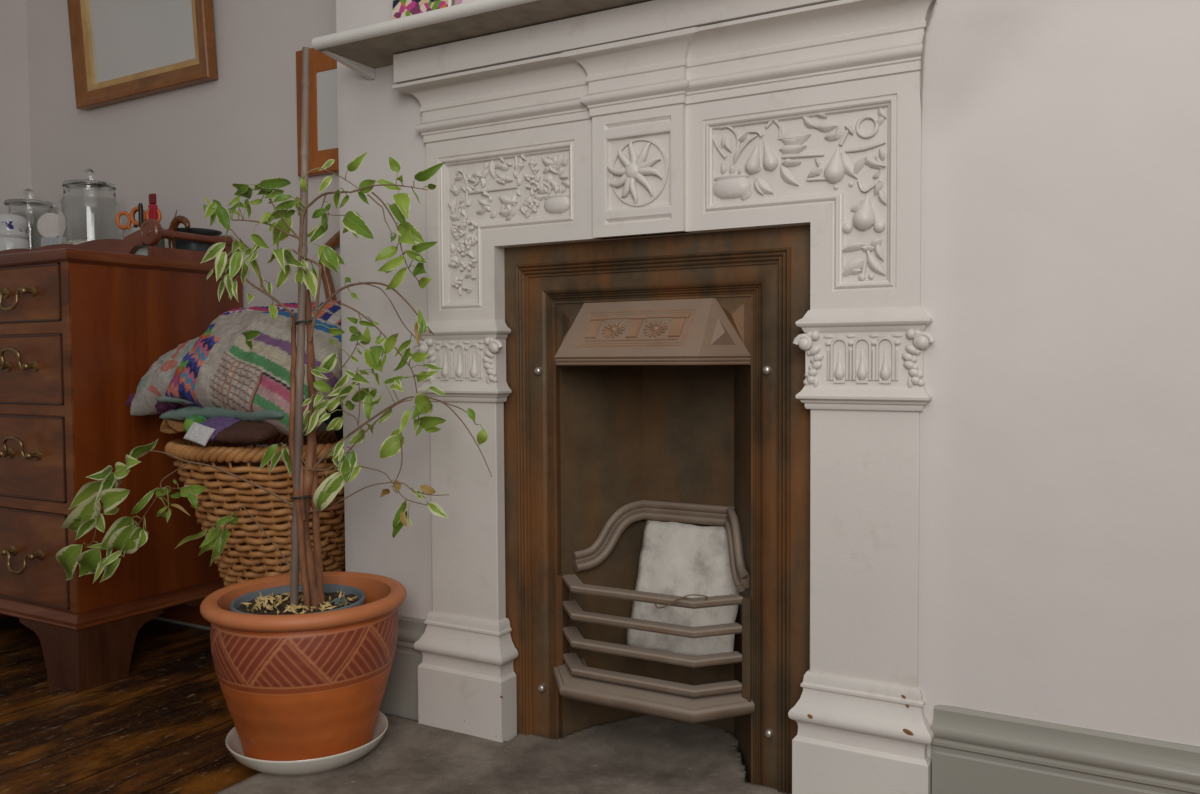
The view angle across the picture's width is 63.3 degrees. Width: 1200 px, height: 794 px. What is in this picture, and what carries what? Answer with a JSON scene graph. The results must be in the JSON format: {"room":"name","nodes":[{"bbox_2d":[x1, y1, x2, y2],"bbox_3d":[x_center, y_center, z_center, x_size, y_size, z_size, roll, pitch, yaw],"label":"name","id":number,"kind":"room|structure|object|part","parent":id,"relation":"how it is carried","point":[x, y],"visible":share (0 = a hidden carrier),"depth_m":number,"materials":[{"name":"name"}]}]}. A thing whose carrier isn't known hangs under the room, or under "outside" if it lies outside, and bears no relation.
{"room":"living room","nodes":[
{"label":"living room","id":0,"kind":"room"},
{"bbox_2d":[0,0,31,213],"bbox_3d":[-2.677,-0.583,1.978,0.175,2.600,2.935,1,3,30],"label":"wall","id":1,"kind":"structure","parent":0,"point":[15,152],"depth_m":3.15,"materials":[{"name":"paint"}]},
{"bbox_2d":[26,0,341,551],"bbox_3d":[-1.182,-0.630,2.907,1.846,2.600,0.165,1,3,30],"label":"wall","id":2,"kind":"structure","parent":0,"point":[185,146],"depth_m":2.76,"materials":[{"name":"paint"}]},
{"bbox_2d":[67,0,217,109],"bbox_3d":[-1.358,-1.148,2.849,0.617,0.522,0.063,1,3,30],"label":"picture frame","id":3,"kind":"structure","parent":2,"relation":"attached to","point":[122,50],"depth_m":2.87,"materials":[{"name":"brown wood"}]},
{"bbox_2d":[88,0,195,83],"bbox_3d":[-1.352,-1.149,2.860,0.488,0.391,0.004,0,6,30],"label":"mirror glass","id":4,"kind":"object","parent":3,"relation":"attached to","point":[129,37],"depth_m":2.87,"materials":[{"name":"mirror"}]},
{"bbox_2d":[154,559,345,629],"bbox_3d":[-1.155,0.558,2.836,1.649,0.232,0.022,1,3,30],"label":"baseboard","id":5,"kind":"structure","parent":2,"relation":"attached to","point":[157,618],"depth_m":2.87,"materials":[{"name":"grey paint"}]},
{"bbox_2d":[296,48,338,176],"bbox_3d":[-0.632,-0.743,2.477,0.375,0.326,0.023,1,3,30],"label":"wall mirror","id":6,"kind":"object","parent":2,"relation":"attached to","point":[323,95],"visible":0.3,"depth_m":2.53,"materials":[{"name":"orange wood"}]},
{"bbox_2d":[317,69,337,150],"bbox_3d":[-0.629,-0.743,2.482,0.259,0.210,0.004,1,3,30],"label":"mirror glass","id":7,"kind":"object","parent":6,"relation":"attached to","point":[327,95],"depth_m":2.52,"materials":[{"name":"mirror"}]},
{"bbox_2d":[319,230,339,301],"bbox_3d":[-0.648,0.116,2.514,0.187,1.135,0.036,1,3,30],"label":"stick","id":8,"kind":"object","parent":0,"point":[334,241],"visible":0.17,"depth_m":2.52,"materials":[{"name":"brown wood"}]},
{"bbox_2d":[0,614,747,793],"bbox_3d":[-0.621,0.776,0.955,4.800,0.060,3.100,1,3,30],"label":"floor","id":9,"kind":"structure","parent":0,"point":[163,727],"depth_m":2.10,"materials":[{"name":"brown wood"}]},
{"bbox_2d":[0,210,246,691],"bbox_3d":[-1.535,0.090,2.718,0.981,1.180,0.534,1,3,30],"label":"dresser","id":10,"kind":"object","parent":9,"relation":"on","point":[80,329],"depth_m":2.37,"materials":[{"name":"brown wood"}]},
{"bbox_2d":[0,214,29,250],"bbox_3d":[-1.773,-0.458,2.922,0.108,0.176,0.108,1,3,30],"label":"pot","id":11,"kind":"object","parent":10,"relation":"on","point":[13,228],"visible":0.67,"depth_m":2.88,"materials":[{"name":"white ceramic"}]},
{"bbox_3d":[-1.417,-0.237,2.347,0.143,0.060,0.035,1,3,30],"label":"drop handle","id":12,"kind":"part","parent":10,"relation":"part of","materials":[{"name":"gold metal"}]},
{"bbox_3d":[-1.416,-0.090,2.353,0.143,0.060,0.035,1,3,30],"label":"drop handle","id":13,"kind":"part","parent":10,"relation":"part of","materials":[{"name":"gold metal"}]},
{"bbox_3d":[-1.415,0.123,2.362,0.143,0.060,0.035,1,3,30],"label":"drop handle","id":14,"kind":"part","parent":10,"relation":"part of","materials":[{"name":"gold metal"}]},
{"bbox_3d":[-1.413,0.400,2.373,0.143,0.060,0.035,1,3,30],"label":"drop handle","id":15,"kind":"part","parent":10,"relation":"part of","materials":[{"name":"gold metal"}]},
{"bbox_2d":[4,189,54,248],"bbox_3d":[-1.795,-0.515,3.064,0.138,0.279,0.138,1,3,30],"label":"glass jar","id":16,"kind":"object","parent":10,"relation":"on","point":[32,210],"visible":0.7,"depth_m":3.01,"materials":[{"name":"clear glass"}]},
{"bbox_3d":[-1.795,-0.638,3.059,0.035,0.033,0.035,1,3,30],"label":"knob","id":17,"kind":"part","parent":16,"relation":"part of","materials":[{"name":"clear glass"}]},
{"bbox_3d":[-1.795,-0.611,3.061,0.138,0.024,0.138,1,3,30],"label":"lid","id":18,"kind":"part","parent":16,"relation":"part of","materials":[{"name":"clear glass"}]},
{"bbox_3d":[-1.649,-0.254,2.509,0.884,0.128,0.016,1,3,30],"label":"drawer","id":19,"kind":"part","parent":10,"relation":"part of","materials":[{"name":"brown wood"}]},
{"bbox_3d":[-1.648,-0.072,2.516,0.884,0.160,0.016,1,3,30],"label":"drawer","id":20,"kind":"part","parent":10,"relation":"part of","materials":[{"name":"brown wood"}]},
{"bbox_3d":[-1.647,0.142,2.525,0.884,0.196,0.016,1,3,30],"label":"drawer","id":21,"kind":"part","parent":10,"relation":"part of","materials":[{"name":"brown wood"}]},
{"bbox_3d":[-1.645,0.386,2.535,0.884,0.218,0.016,1,3,30],"label":"drawer","id":22,"kind":"part","parent":10,"relation":"part of","materials":[{"name":"brown wood"}]},
{"bbox_3d":[-1.649,0.090,2.519,0.952,0.833,0.008,1,3,30],"label":"frame","id":23,"kind":"part","parent":10,"relation":"part of","materials":[{"name":"brown wood"}]},
{"bbox_2d":[37,213,58,246],"bbox_3d":[-1.581,-0.449,2.810,0.067,0.164,0.055,1,3,30],"label":"round tin","id":24,"kind":"object","parent":10,"relation":"on","point":[47,224],"visible":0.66,"depth_m":2.80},
{"bbox_2d":[58,169,121,244],"bbox_3d":[-1.442,-0.505,2.753,0.160,0.279,0.160,1,3,30],"label":"glass jar","id":25,"kind":"object","parent":10,"relation":"on","point":[88,209],"visible":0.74,"depth_m":2.69,"materials":[{"name":"clear glass"}]},
{"bbox_3d":[-1.442,-0.600,2.749,0.136,0.024,0.136,1,3,30],"label":"lid","id":26,"kind":"part","parent":25,"relation":"part of","materials":[{"name":"clear glass"}]},
{"bbox_3d":[-1.442,-0.628,2.748,0.035,0.033,0.035,1,3,30],"label":"knob","id":27,"kind":"part","parent":25,"relation":"part of","materials":[{"name":"clear glass"}]},
{"bbox_3d":[-1.527,0.512,2.745,0.984,0.039,0.512,1,3,30],"label":"moulding","id":28,"kind":"part","parent":10,"relation":"part of","materials":[{"name":"brown wood"}]},
{"bbox_2d":[0,219,232,261],"bbox_3d":[-1.464,-0.417,2.808,0.922,0.100,0.256,1,3,30],"label":"gallery","id":29,"kind":"object","parent":10,"relation":"on","point":[150,232],"visible":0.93,"depth_m":2.56,"materials":[{"name":"brown wood"}]},
{"bbox_3d":[-1.088,-0.427,2.604,0.031,0.030,0.236,1,3,30],"label":"turned rail","id":30,"kind":"part","parent":29,"relation":"part of","materials":[{"name":"brown wood"}]},
{"bbox_2d":[130,228,164,255],"bbox_3d":[-1.204,-0.403,2.589,0.084,0.085,0.084,1,3,30],"label":"pot","id":31,"kind":"object","parent":10,"relation":"on","point":[143,250],"visible":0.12,"depth_m":2.55,"materials":[{"name":"white ceramic"}]},
{"bbox_2d":[115,210,145,230],"bbox_3d":[-1.253,-0.439,2.602,0.084,0.135,0.024,0,2,10],"label":"scissors","id":32,"kind":"object","parent":31,"relation":"in","point":[117,219],"visible":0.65,"depth_m":2.60,"materials":[{"name":"orange plastic"}]},
{"bbox_2d":[138,203,142,227],"bbox_3d":[-1.207,-0.438,2.559,0.012,0.143,0.011,1,3,30],"label":"marker pen","id":33,"kind":"object","parent":31,"relation":"in","point":[140,206],"visible":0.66,"depth_m":2.55,"materials":[{"name":"black plastic"}]},
{"bbox_2d":[130,206,161,225],"bbox_3d":[-1.204,-0.439,2.581,0.085,0.134,0.012,0,2,1],"label":"scissors","id":34,"kind":"object","parent":31,"relation":"in","point":[145,215],"visible":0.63,"depth_m":2.58,"materials":[{"name":"orange plastic"}]},
{"bbox_2d":[148,193,157,219],"bbox_3d":[-1.184,-0.453,2.578,0.026,0.170,0.012,1,3,30],"label":"marker pen","id":35,"kind":"object","parent":31,"relation":"in","point":[152,207],"visible":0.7,"depth_m":2.57,"materials":[{"name":"red plastic"}]},
{"bbox_3d":[-1.116,-0.433,2.581,0.082,0.130,0.020,1,3,30],"label":"horn handle","id":36,"kind":"part","parent":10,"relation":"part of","materials":[{"name":"brown wood"}]},
{"bbox_2d":[175,228,221,251],"bbox_3d":[-1.121,-0.412,2.689,0.146,0.094,0.146,1,3,30],"label":"bowl","id":37,"kind":"object","parent":10,"relation":"on","point":[179,244],"visible":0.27,"depth_m":2.64,"materials":[{"name":"ceramic"}]},
{"bbox_2d":[165,430,345,586],"bbox_3d":[-0.774,0.393,2.358,0.501,0.591,0.501,-1,2,-19],"label":"wicker basket","id":38,"kind":"object","parent":9,"relation":"on","point":[234,565],"visible":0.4,"depth_m":2.18,"materials":[{"name":"brown wicker"}]},
{"bbox_2d":[160,419,184,432],"bbox_3d":[-0.959,0.062,2.302,0.155,0.034,0.198,1,3,30],"label":"felt","id":39,"kind":"object","parent":38,"relation":"on","point":[168,425],"visible":0.32,"depth_m":2.23,"materials":[{"name":"orange fabric"}]},
{"bbox_2d":[125,393,184,415],"bbox_3d":[-1.030,0.002,2.355,0.170,0.097,0.149,1,3,30],"label":"purple knit","id":40,"kind":"object","parent":39,"relation":"on","point":[161,407],"visible":0.11,"depth_m":2.28,"materials":[{"name":"fabric"}]},
{"bbox_2d":[130,337,198,415],"bbox_3d":[-0.992,-0.060,2.336,0.280,0.205,0.178,1,2,23],"label":"cushion","id":41,"kind":"object","parent":40,"relation":"on","point":[154,384],"visible":0.46,"depth_m":2.28,"materials":[{"name":"fabric"}]},
{"bbox_2d":[159,406,327,421],"bbox_3d":[-0.782,0.018,2.283,0.396,0.070,0.296,1,3,30],"label":"folded cloth","id":42,"kind":"object","parent":39,"relation":"on","point":[180,414],"visible":0.18,"depth_m":2.17,"materials":[{"name":"teal fabric"}]},
{"bbox_2d":[155,395,195,403],"bbox_3d":[-0.835,-0.014,2.300,0.308,0.058,0.277,1,3,30],"label":"folded cloth","id":43,"kind":"object","parent":42,"relation":"on","point":[163,398],"visible":0.03,"depth_m":2.23,"materials":[{"name":"teal fabric"}]},
{"bbox_2d":[165,300,341,435],"bbox_3d":[-0.752,-0.069,2.251,0.451,0.305,0.297,1,3,30],"label":"cushion","id":44,"kind":"object","parent":42,"relation":"on","point":[220,370],"visible":0.66,"depth_m":2.16,"materials":[{"name":"fabric"}]},
{"bbox_2d":[324,411,331,424],"bbox_3d":[-0.633,-0.112,2.389,0.155,0.354,0.310,-2,3,-29],"label":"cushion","id":45,"kind":"object","parent":42,"relation":"on","point":[328,420],"visible":0.02,"depth_m":2.29,"materials":[{"name":"fabric"}]},
{"bbox_2d":[183,414,206,432],"bbox_3d":[-0.902,0.064,2.175,0.054,0.052,0.054,1,3,30],"label":"cloth","id":46,"kind":"object","parent":38,"relation":"in","point":[198,418],"visible":0.5,"depth_m":2.16,"materials":[{"name":"green fabric"}]},
{"bbox_2d":[183,421,215,446],"bbox_3d":[-0.862,0.079,2.094,0.072,0.052,0.028,1,2,23],"label":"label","id":47,"kind":"object","parent":38,"relation":"in","point":[198,433],"visible":1,"depth_m":2.09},
{"bbox_2d":[184,416,240,441],"bbox_3d":[-0.845,0.067,2.154,0.100,0.059,0.103,1,3,33],"label":"cloth","id":48,"kind":"object","parent":38,"relation":"in","point":[218,423],"visible":0.46,"depth_m":2.13,"materials":[{"name":"purple fabric"}]},
{"bbox_2d":[214,421,279,443],"bbox_3d":[-0.748,0.067,2.132,0.124,0.062,0.145,1,2,21],"label":"cloth","id":49,"kind":"object","parent":38,"relation":"in","point":[249,432],"visible":0.71,"depth_m":2.08,"materials":[{"name":"brown fabric"}]},
{"bbox_2d":[329,395,342,441],"bbox_3d":[-0.587,0.008,2.262,0.070,0.258,0.212,0,2,15],"label":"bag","id":50,"kind":"object","parent":38,"relation":"in","point":[338,413],"visible":0.05,"depth_m":2.22,"materials":[{"name":"fabric"}]},
{"bbox_2d":[215,713,791,793],"bbox_3d":[0.003,0.696,1.597,1.279,0.035,0.882,1,3,30],"label":"hearth","id":51,"kind":"object","parent":9,"relation":"on","point":[643,754],"visible":0.84,"depth_m":1.81,"materials":[{"name":"stone"}]},
{"bbox_2d":[225,711,387,775],"bbox_3d":[-0.565,0.673,1.888,0.302,0.058,0.302,1,3,30],"label":"saucer","id":52,"kind":"object","parent":51,"relation":"on","point":[232,741],"visible":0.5,"depth_m":1.77,"materials":[{"name":"white ceramic"}]},
{"bbox_2d":[200,571,406,760],"bbox_3d":[-0.566,0.533,1.883,0.390,0.316,0.390,1,3,30],"label":"terracotta planter","id":53,"kind":"object","parent":52,"relation":"on","point":[295,687],"visible":0.91,"depth_m":1.75,"materials":[{"name":"orange ceramic"}]},
{"bbox_2d":[56,47,491,614],"bbox_3d":[-0.692,-0.004,1.903,1.065,1.311,0.253,0,2,16],"label":"fig","id":54,"kind":"object","parent":53,"relation":"in","point":[125,534],"visible":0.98,"depth_m":1.85,"materials":[{"name":"green plant"}]},
{"bbox_3d":[-0.574,0.128,1.855,0.046,0.567,0.014,1,3,30],"label":"stem","id":55,"kind":"part","parent":54,"relation":"part of","materials":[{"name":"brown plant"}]},
{"bbox_3d":[-0.574,0.135,1.863,0.023,0.203,0.013,1,3,30],"label":"stem","id":56,"kind":"part","parent":54,"relation":"part of","materials":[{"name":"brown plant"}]},
{"bbox_3d":[-0.558,0.102,1.865,0.052,0.614,0.023,1,3,30],"label":"stem","id":57,"kind":"part","parent":54,"relation":"part of","materials":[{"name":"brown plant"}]},
{"bbox_3d":[-0.545,0.247,1.874,0.029,0.329,0.017,1,3,30],"label":"stem","id":58,"kind":"part","parent":54,"relation":"part of","materials":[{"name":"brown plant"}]},
{"bbox_2d":[229,584,365,613],"bbox_3d":[-0.584,0.521,1.895,0.253,0.261,0.253,1,3,30],"label":"nursery pot","id":59,"kind":"object","parent":53,"relation":"in","point":[274,600],"depth_m":1.88,"materials":[{"name":"grey plastic"}]},
{"bbox_2d":[504,225,809,793],"bbox_3d":[0.111,0.187,1.853,0.704,1.036,0.284,1,3,30],"label":"insert","id":60,"kind":"object","parent":51,"relation":"on","point":[657,431],"visible":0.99,"depth_m":1.89,"materials":[{"name":"metal"}]},
{"bbox_2d":[554,298,750,364],"bbox_3d":[0.068,-0.117,1.767,0.405,0.118,0.104,1,3,30],"label":"hood","id":61,"kind":"object","parent":60,"relation":"attached to","point":[587,331],"depth_m":1.74,"materials":[{"name":"metal"}]},
{"bbox_3d":[0.092,-0.120,1.810,0.406,0.122,0.024,1,3,30],"label":"plate","id":62,"kind":"part","parent":60,"relation":"part of","materials":[{"name":"metal"}]},
{"bbox_2d":[392,0,935,793],"bbox_3d":[0.081,0.013,1.756,1.090,1.392,0.094,1,3,30],"label":"fireplace surround","id":63,"kind":"object","parent":51,"relation":"on","point":[778,113],"visible":1,"depth_m":1.64,"materials":[{"name":"white paint"}]},
{"bbox_2d":[312,0,652,79],"bbox_3d":[0.001,-0.684,1.691,1.224,0.047,0.162,1,3,30],"label":"mantel shelf","id":64,"kind":"object","parent":63,"relation":"on","point":[364,49],"visible":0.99,"depth_m":1.81,"materials":[{"name":"paint"}]},
{"bbox_2d":[392,0,451,19],"bbox_3d":[-0.353,-0.800,1.934,0.150,0.170,0.023,1,3,30],"label":"greeting card","id":65,"kind":"object","parent":64,"relation":"on","point":[401,8],"visible":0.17,"depth_m":1.94,"materials":[{"name":"multicoloured paper"}]},
{"bbox_2d":[455,0,473,4],"bbox_3d":[-0.252,-0.793,1.878,0.063,0.160,0.022,1,3,30],"label":"greeting card","id":66,"kind":"object","parent":64,"relation":"on","point":[456,1],"visible":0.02,"depth_m":1.88,"materials":[{"name":"pink paper"}]},
{"bbox_3d":[0.062,-0.566,1.725,1.072,0.115,0.064,1,3,30],"label":"cornice","id":67,"kind":"part","parent":63,"relation":"part of","materials":[{"name":"white paint"}]},
{"bbox_2d":[336,0,1199,758],"bbox_3d":[0.725,-0.590,1.610,2.754,2.600,0.523,1,3,30],"label":"wall","id":68,"kind":"structure","parent":0,"point":[1059,546],"depth_m":1.44,"materials":[{"name":"white paint"}]},
{"bbox_2d":[379,615,426,720],"bbox_3d":[-0.402,0.577,2.233,0.257,0.232,0.321,1,3,30],"label":"baseboard","id":69,"kind":"structure","parent":68,"relation":"attached to","point":[400,697],"depth_m":2.06,"materials":[{"name":"grey paint"}]},
{"bbox_2d":[932,705,1199,793],"bbox_3d":[1.173,0.611,1.160,1.495,0.232,0.022,1,3,30],"label":"baseboard","id":70,"kind":"structure","parent":68,"relation":"attached to","point":[974,751],"depth_m":1.44,"materials":[{"name":"grey paint"}]}
]}

